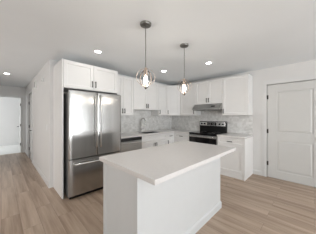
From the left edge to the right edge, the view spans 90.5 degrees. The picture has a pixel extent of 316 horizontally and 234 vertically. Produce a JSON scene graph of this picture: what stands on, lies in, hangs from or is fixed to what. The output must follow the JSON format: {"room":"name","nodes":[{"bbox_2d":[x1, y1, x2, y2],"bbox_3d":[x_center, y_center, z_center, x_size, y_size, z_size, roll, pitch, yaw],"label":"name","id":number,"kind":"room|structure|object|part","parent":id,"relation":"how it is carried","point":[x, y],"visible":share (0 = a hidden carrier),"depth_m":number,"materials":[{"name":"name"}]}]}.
{"room":"kitchen","nodes":[
{"label":"kitchen","id":0,"kind":"room"},
{"bbox_2d":[0,97,19,143],"bbox_3d":[-7.542,0.144,6.684,0.120,2.415,3.000,0,0,45],"label":"wall","id":1,"kind":"structure","parent":0,"point":[9,106],"depth_m":7.26,"materials":[{"name":"paint"}]},
{"bbox_2d":[0,142,18,145],"bbox_3d":[-7.453,1.301,6.679,0.014,0.100,2.880,0,0,45],"label":"baseboard","id":2,"kind":"structure","parent":1,"relation":"attached to","point":[16,143],"depth_m":7.25,"materials":[{"name":"paint"}]},
{"bbox_2d":[0,85,25,149],"bbox_3d":[-5.378,0.144,5.512,0.120,2.415,1.081,0,0,45],"label":"wall","id":3,"kind":"structure","parent":0,"point":[9,90],"depth_m":5.66,"materials":[{"name":"paint"}]},
{"bbox_2d":[0,94,24,152],"bbox_3d":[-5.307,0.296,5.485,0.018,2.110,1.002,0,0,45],"label":"trim","id":4,"kind":"structure","parent":3,"relation":"attached to","point":[0,94],"depth_m":5.80,"materials":[{"name":"paint"}]},
{"bbox_2d":[17,98,21,151],"bbox_3d":[-5.378,0.334,6.068,0.808,2.018,0.096,0,0,44],"label":"door","id":5,"kind":"structure","parent":3,"relation":"in","point":[20,99],"depth_m":5.86,"materials":[{"name":"paint"}]},
{"bbox_2d":[26,60,56,187],"bbox_3d":[-3.493,0.144,4.479,4.246,2.415,0.120,0,0,45],"label":"wall","id":6,"kind":"structure","parent":0,"point":[43,94],"depth_m":3.36,"materials":[{"name":"paint"}]},
{"bbox_2d":[29,94,31,160],"bbox_3d":[-3.913,0.332,4.801,0.730,2.023,0.096,0,0,45],"label":"door","id":7,"kind":"structure","parent":6,"relation":"in","point":[30,95],"depth_m":4.91,"materials":[{"name":"paint"}]},
{"bbox_3d":[-3.888,-0.099,4.817,0.462,0.900,0.024,0,0,45],"label":"panel","id":8,"kind":"part","parent":7,"relation":"part of","materials":[{"name":"paint"}]},
{"bbox_3d":[-3.888,0.836,4.817,0.462,0.630,0.024,0,0,45],"label":"panel","id":9,"kind":"part","parent":7,"relation":"part of","materials":[{"name":"paint"}]},
{"bbox_2d":[28,89,32,159],"bbox_3d":[-3.909,0.286,4.796,0.900,2.130,0.018,0,0,45],"label":"trim","id":10,"kind":"structure","parent":6,"relation":"attached to","point":[31,91],"depth_m":4.56,"materials":[{"name":"paint"}]},
{"bbox_2d":[32,160,49,187],"bbox_3d":[-2.814,1.301,3.706,2.191,0.100,0.014,0,0,45],"label":"baseboard","id":11,"kind":"structure","parent":6,"relation":"attached to","point":[46,181],"depth_m":3.44,"materials":[{"name":"paint"}]},
{"bbox_2d":[57,61,168,115],"bbox_3d":[-0.781,0.144,4.275,0.120,2.415,3.424,0,0,45],"label":"wall","id":12,"kind":"structure","parent":0,"point":[57,61],"depth_m":4.42,"materials":[{"name":"paint"}]},
{"bbox_2d":[63,59,116,93],"bbox_3d":[-1.399,-0.706,3.117,0.641,0.464,0.994,0,0,45],"label":"upper cabinet","id":13,"kind":"object","parent":12,"relation":"attached to","point":[77,76],"visible":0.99,"depth_m":2.86,"materials":[{"name":"paint"}]},
{"bbox_3d":[-1.378,-0.706,2.744,0.019,0.458,0.492,0,0,45],"label":"door","id":14,"kind":"part","parent":13,"relation":"part of","materials":[{"name":"paint"}]},
{"bbox_3d":[-1.026,-0.706,3.096,0.019,0.458,0.492,0,0,45],"label":"door","id":15,"kind":"part","parent":13,"relation":"part of","materials":[{"name":"paint"}]},
{"bbox_2d":[118,75,132,114],"bbox_3d":[-0.923,-0.479,3.792,0.361,0.917,0.588,0,0,45],"label":"upper cabinet","id":16,"kind":"object","parent":12,"relation":"attached to","point":[125,84],"visible":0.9,"depth_m":3.76,"materials":[{"name":"paint"}]},
{"bbox_3d":[-0.929,-0.479,3.589,0.019,0.911,0.289,0,0,45],"label":"door","id":17,"kind":"part","parent":16,"relation":"part of","materials":[{"name":"paint"}]},
{"bbox_3d":[-0.720,-0.479,3.798,0.019,0.911,0.289,0,0,45],"label":"door","id":18,"kind":"part","parent":16,"relation":"part of","materials":[{"name":"paint"}]},
{"bbox_2d":[133,79,158,110],"bbox_3d":[-0.400,-0.553,4.316,0.361,0.769,0.886,0,0,45],"label":"upper cabinet","id":19,"kind":"object","parent":12,"relation":"attached to","point":[143,99],"visible":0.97,"depth_m":4.17,"materials":[{"name":"paint"}]},
{"bbox_3d":[-0.459,-0.553,4.060,0.019,0.763,0.438,0,0,45],"label":"door","id":20,"kind":"part","parent":19,"relation":"part of","materials":[{"name":"paint"}]},
{"bbox_3d":[-0.145,-0.553,4.374,0.019,0.763,0.438,0,0,45],"label":"door","id":21,"kind":"part","parent":19,"relation":"part of","materials":[{"name":"paint"}]},
{"bbox_2d":[121,110,171,132],"bbox_3d":[-0.392,0.134,4.574,0.008,0.604,2.448,0,0,45],"label":"tile backsplash","id":22,"kind":"structure","parent":12,"relation":"attached to","point":[129,123],"depth_m":4.57,"materials":[{"name":"stone"}]},
{"bbox_2d":[151,84,166,114],"bbox_3d":[0.042,-0.479,4.758,0.361,0.917,0.356,0,0,45],"label":"upper cabinet","id":23,"kind":"object","parent":12,"relation":"attached to","point":[162,110],"visible":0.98,"depth_m":4.66,"materials":[{"name":"paint"}]},
{"bbox_3d":[0.140,-0.479,4.660,0.019,0.911,0.352,0,0,45],"label":"door","id":24,"kind":"part","parent":23,"relation":"part of","materials":[{"name":"paint"}]},
{"bbox_2d":[167,85,179,115],"bbox_3d":[0.470,-0.479,5.012,0.607,0.917,0.611,0,0,45],"label":"upper cabinet","id":25,"kind":"object","parent":12,"relation":"attached to","point":[173,94],"visible":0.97,"depth_m":4.79,"materials":[{"name":"paint"}]},
{"bbox_2d":[0,0,315,87],"bbox_3d":[-1.740,-1.124,2.504,14.200,0.120,7.485,0,0,45],"label":"ceiling","id":26,"kind":"structure","parent":0,"point":[237,36],"depth_m":2.09,"materials":[{"name":"paint"}]},
{"bbox_2d":[136,20,154,88],"bbox_3d":[-0.142,-0.686,1.804,0.154,0.756,0.154,0,0,45],"label":"pendant light","id":27,"kind":"object","parent":26,"relation":"hanging from","point":[145,24],"visible":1,"depth_m":1.80,"materials":[{"name":"dark nickel"},{"name":"clear glass"},{"name":"frosted bulb glass"}]},
{"bbox_3d":[-0.142,-0.794,1.804,0.018,0.500,0.018,0,0,45],"label":"rod","id":28,"kind":"part","parent":27,"relation":"part of","materials":[{"name":"silver metal"}]},
{"bbox_2d":[177,43,190,94],"bbox_3d":[0.392,-0.686,2.339,0.154,0.756,0.154,0,0,45],"label":"pendant light","id":29,"kind":"object","parent":26,"relation":"hanging from","point":[183,45],"visible":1,"depth_m":2.33,"materials":[{"name":"silver metal"}]},
{"bbox_3d":[0.392,-0.794,2.339,0.018,0.500,0.018,0,0,45],"label":"rod","id":30,"kind":"part","parent":29,"relation":"part of","materials":[{"name":"silver metal"}]},
{"bbox_2d":[0,144,315,233],"bbox_3d":[-1.739,1.409,2.504,14.200,0.124,7.485,0,0,45],"label":"floor","id":31,"kind":"structure","parent":0,"point":[258,204],"depth_m":2.34,"materials":[{"name":"brown wood"}]},
{"bbox_2d":[53,59,62,198],"bbox_3d":[-1.770,0.206,2.768,0.609,2.289,0.019,0,0,45],"label":"panel","id":32,"kind":"object","parent":31,"relation":"on","point":[58,68],"visible":1,"depth_m":2.70,"materials":[{"name":"paint"}]},
{"bbox_2d":[63,90,120,199],"bbox_3d":[-1.304,0.464,3.036,0.814,1.775,0.940,0,0,45],"label":"refrigerator","id":33,"kind":"object","parent":31,"relation":"on","point":[91,120],"visible":0.83,"depth_m":2.69,"materials":[{"name":"silver metal"}]},
{"bbox_3d":[-1.254,0.138,2.646,0.056,1.103,0.457,0,0,45],"label":"fridge door","id":34,"kind":"part","parent":33,"relation":"part of","materials":[{"name":"silver metal"}]},
{"bbox_3d":[-1.084,0.996,2.816,0.056,0.580,0.940,0,0,45],"label":"freezer drawer","id":35,"kind":"part","parent":33,"relation":"part of","materials":[{"name":"silver metal"}]},
{"bbox_3d":[-1.075,0.091,2.744,0.069,0.941,0.024,0,0,45],"label":"handle","id":36,"kind":"part","parent":33,"relation":"part of","materials":[{"name":"silver metal"}]},
{"bbox_3d":[-1.022,0.091,2.797,0.069,0.941,0.024,0,0,45],"label":"handle","id":37,"kind":"part","parent":33,"relation":"part of","materials":[{"name":"silver metal"}]},
{"bbox_3d":[-0.920,0.138,2.980,0.056,1.103,0.477,0,0,45],"label":"fridge door","id":38,"kind":"part","parent":33,"relation":"part of","materials":[{"name":"silver metal"}]},
{"bbox_2d":[121,137,141,152],"bbox_3d":[-0.790,0.920,3.687,0.640,0.862,0.614,0,0,45],"label":"dishwasher","id":39,"kind":"object","parent":31,"relation":"on","point":[133,143],"visible":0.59,"depth_m":3.49,"materials":[{"name":"silver metal"}]},
{"bbox_3d":[-0.609,0.522,3.507,0.030,0.058,0.610,0,0,45],"label":"control panel","id":40,"kind":"part","parent":39,"relation":"part of","materials":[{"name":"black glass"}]},
{"bbox_2d":[140,133,166,148],"bbox_3d":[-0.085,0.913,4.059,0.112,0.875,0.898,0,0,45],"label":"base cabinet","id":41,"kind":"object","parent":31,"relation":"on","point":[148,141],"visible":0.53,"depth_m":4.00,"materials":[{"name":"paint"}]},
{"bbox_3d":[-0.234,0.941,3.889,0.019,0.604,0.444,0,0,45],"label":"door","id":42,"kind":"part","parent":41,"relation":"part of","materials":[{"name":"paint"}]},
{"bbox_3d":[-0.075,0.561,4.048,0.019,0.144,0.894,0,0,45],"label":"false drawer","id":43,"kind":"part","parent":41,"relation":"part of","materials":[{"name":"paint"}]},
{"bbox_3d":[0.084,0.941,4.208,0.019,0.604,0.444,0,0,45],"label":"door","id":44,"kind":"part","parent":41,"relation":"part of","materials":[{"name":"paint"}]},
{"bbox_2d":[103,157,221,233],"bbox_3d":[0.183,0.914,1.975,0.596,0.874,1.545,0,0,45],"label":"kitchen island","id":45,"kind":"object","parent":31,"relation":"on","point":[184,203],"visible":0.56,"depth_m":1.53,"materials":[{"name":"paint"}]},
{"bbox_2d":[99,141,235,185],"bbox_3d":[0.223,0.457,1.926,0.864,0.039,1.559,0,0,45],"label":"island countertop","id":46,"kind":"structure","parent":45,"relation":"on","point":[155,165],"depth_m":1.60,"materials":[{"name":"white stone"}]},
{"bbox_3d":[0.389,1.302,1.769,0.014,0.098,1.545,0,0,45],"label":"moulding","id":47,"kind":"part","parent":45,"relation":"part of","materials":[{"name":"paint"}]},
{"bbox_2d":[166,133,173,143],"bbox_3d":[0.164,0.913,4.683,0.641,0.875,0.329,0,0,45],"label":"base cabinet","id":48,"kind":"object","parent":31,"relation":"on","point":[170,136],"visible":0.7,"depth_m":4.47,"materials":[{"name":"paint"}]},
{"bbox_3d":[0.355,0.561,4.478,0.019,0.144,0.305,0,0,45],"label":"drawer","id":49,"kind":"part","parent":48,"relation":"part of","materials":[{"name":"paint"}]},
{"bbox_3d":[0.355,0.941,4.478,0.019,0.604,0.305,0,0,45],"label":"door","id":50,"kind":"part","parent":48,"relation":"part of","materials":[{"name":"paint"}]},
{"bbox_2d":[174,133,188,142],"bbox_3d":[0.862,0.913,4.599,0.526,0.875,0.641,0,0,45],"label":"base cabinet","id":51,"kind":"object","parent":31,"relation":"on","point":[178,137],"visible":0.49,"depth_m":4.42,"materials":[{"name":"paint"}]},
{"bbox_2d":[121,129,195,138],"bbox_3d":[0.008,0.456,4.174,1.139,0.038,2.449,0,0,45],"label":"countertop","id":52,"kind":"structure","parent":51,"relation":"on","point":[163,131],"depth_m":4.18,"materials":[{"name":"white stone"}]},
{"bbox_3d":[0.665,0.941,4.402,0.522,0.604,0.019,0,0,45],"label":"door","id":53,"kind":"part","parent":51,"relation":"part of","materials":[{"name":"paint"}]},
{"bbox_2d":[189,121,226,144],"bbox_3d":[1.295,0.749,4.114,0.758,1.205,0.678,0,0,45],"label":"electric range","id":54,"kind":"object","parent":31,"relation":"on","point":[209,130],"visible":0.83,"depth_m":4.07,"materials":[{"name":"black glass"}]},
{"bbox_3d":[1.109,0.799,3.928,0.750,0.633,0.035,0,0,45],"label":"oven door","id":55,"kind":"part","parent":54,"relation":"part of","materials":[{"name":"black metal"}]},
{"bbox_3d":[1.109,0.463,3.929,0.754,0.033,0.030,0,0,45],"label":"rail","id":56,"kind":"part","parent":54,"relation":"part of","materials":[{"name":"silver metal"}]},
{"bbox_2d":[189,131,224,134],"bbox_3d":[1.294,0.435,4.113,0.758,0.020,0.560,0,0,45],"label":"cooktop","id":57,"kind":"object","parent":54,"relation":"in","point":[194,132],"depth_m":4.06,"materials":[{"name":"black glass"}]},
{"bbox_2d":[217,137,252,180],"bbox_3d":[1.801,0.913,3.662,0.583,0.875,0.641,0,0,45],"label":"base cabinet","id":58,"kind":"object","parent":31,"relation":"on","point":[238,164],"visible":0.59,"depth_m":3.43,"materials":[{"name":"paint"}]},
{"bbox_3d":[1.597,0.561,3.471,0.560,0.144,0.019,0,0,45],"label":"drawer","id":59,"kind":"part","parent":58,"relation":"part of","materials":[{"name":"paint"}]},
{"bbox_3d":[1.597,0.941,3.471,0.560,0.604,0.019,0,0,45],"label":"door","id":60,"kind":"part","parent":58,"relation":"part of","materials":[{"name":"paint"}]},
{"bbox_2d":[217,133,252,138],"bbox_3d":[1.806,0.456,3.662,0.596,0.038,0.634,0,0,45],"label":"countertop","id":61,"kind":"structure","parent":58,"relation":"on","point":[229,135],"depth_m":3.53,"materials":[{"name":"white stone"}]},
{"bbox_3d":[2.012,0.913,3.474,0.018,0.875,0.609,0,0,45],"label":"panel","id":62,"kind":"part","parent":58,"relation":"part of","materials":[{"name":"paint"}]},
{"bbox_2d":[174,60,315,170],"bbox_3d":[3.164,0.144,2.839,7.734,2.415,0.120,0,0,45],"label":"wall","id":63,"kind":"structure","parent":0,"point":[307,67],"depth_m":3.58,"materials":[{"name":"paint"}]},
{"bbox_2d":[180,83,200,114],"bbox_3d":[0.962,-0.479,4.698,0.528,0.917,0.361,0,0,45],"label":"upper cabinet","id":64,"kind":"object","parent":63,"relation":"attached to","point":[187,101],"visible":0.71,"depth_m":4.57,"materials":[{"name":"paint"}]},
{"bbox_2d":[195,78,221,104],"bbox_3d":[1.420,-0.629,4.240,0.759,0.617,0.361,0,0,45],"label":"upper cabinet","id":65,"kind":"object","parent":63,"relation":"attached to","point":[206,92],"visible":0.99,"depth_m":4.10,"materials":[{"name":"paint"}]},
{"bbox_3d":[1.187,-0.629,4.276,0.374,0.611,0.019,0,0,45],"label":"door","id":66,"kind":"part","parent":65,"relation":"part of","materials":[{"name":"paint"}]},
{"bbox_2d":[192,103,221,110],"bbox_3d":[1.375,-0.235,4.194,0.761,0.170,0.490,0,0,45],"label":"range hood","id":67,"kind":"object","parent":65,"relation":"attached to","point":[217,106],"visible":0.95,"depth_m":4.04,"materials":[{"name":"silver metal"}]},
{"bbox_3d":[1.371,-0.160,4.191,0.702,0.012,0.420,0,0,45],"label":"filter panel","id":68,"kind":"part","parent":67,"relation":"part of","materials":[{"name":"silver metal"}]},
{"bbox_3d":[1.456,-0.629,4.007,0.374,0.611,0.019,0,0,45],"label":"door","id":69,"kind":"part","parent":65,"relation":"part of","materials":[{"name":"paint"}]},
{"bbox_2d":[172,111,252,134],"bbox_3d":[1.349,0.144,4.560,2.474,0.583,0.008,0,0,45],"label":"tile backsplash","id":70,"kind":"structure","parent":63,"relation":"attached to","point":[185,122],"depth_m":4.30,"materials":[{"name":"stone"}]},
{"bbox_2d":[222,74,251,114],"bbox_3d":[1.895,-0.479,3.765,0.577,0.917,0.361,0,0,45],"label":"upper cabinet","id":71,"kind":"object","parent":63,"relation":"attached to","point":[236,90],"visible":1,"depth_m":3.63,"materials":[{"name":"paint"}]},
{"bbox_2d":[253,169,261,175],"bbox_3d":[2.289,1.301,3.619,0.195,0.100,0.014,0,0,45],"label":"baseboard","id":72,"kind":"structure","parent":63,"relation":"attached to","point":[257,172],"depth_m":3.60,"materials":[{"name":"paint"}]},
{"bbox_2d":[262,74,315,176],"bbox_3d":[2.745,0.281,3.160,1.101,2.140,0.018,0,0,45],"label":"trim","id":73,"kind":"structure","parent":63,"relation":"attached to","point":[306,77],"depth_m":3.49,"materials":[{"name":"paint"}]},
{"bbox_2d":[267,80,315,186],"bbox_3d":[2.740,0.332,3.165,0.910,2.023,0.096,0,0,45],"label":"door","id":74,"kind":"structure","parent":63,"relation":"in","point":[291,107],"depth_m":3.18,"materials":[{"name":"paint"}]},
{"bbox_3d":[2.766,-0.091,3.181,0.573,0.885,0.024,0,0,45],"label":"panel","id":75,"kind":"part","parent":74,"relation":"part of","materials":[{"name":"paint"}]},
{"bbox_3d":[2.766,0.851,3.181,0.573,0.660,0.024,0,0,45],"label":"panel","id":76,"kind":"part","parent":74,"relation":"part of","materials":[{"name":"paint"}]}
]}

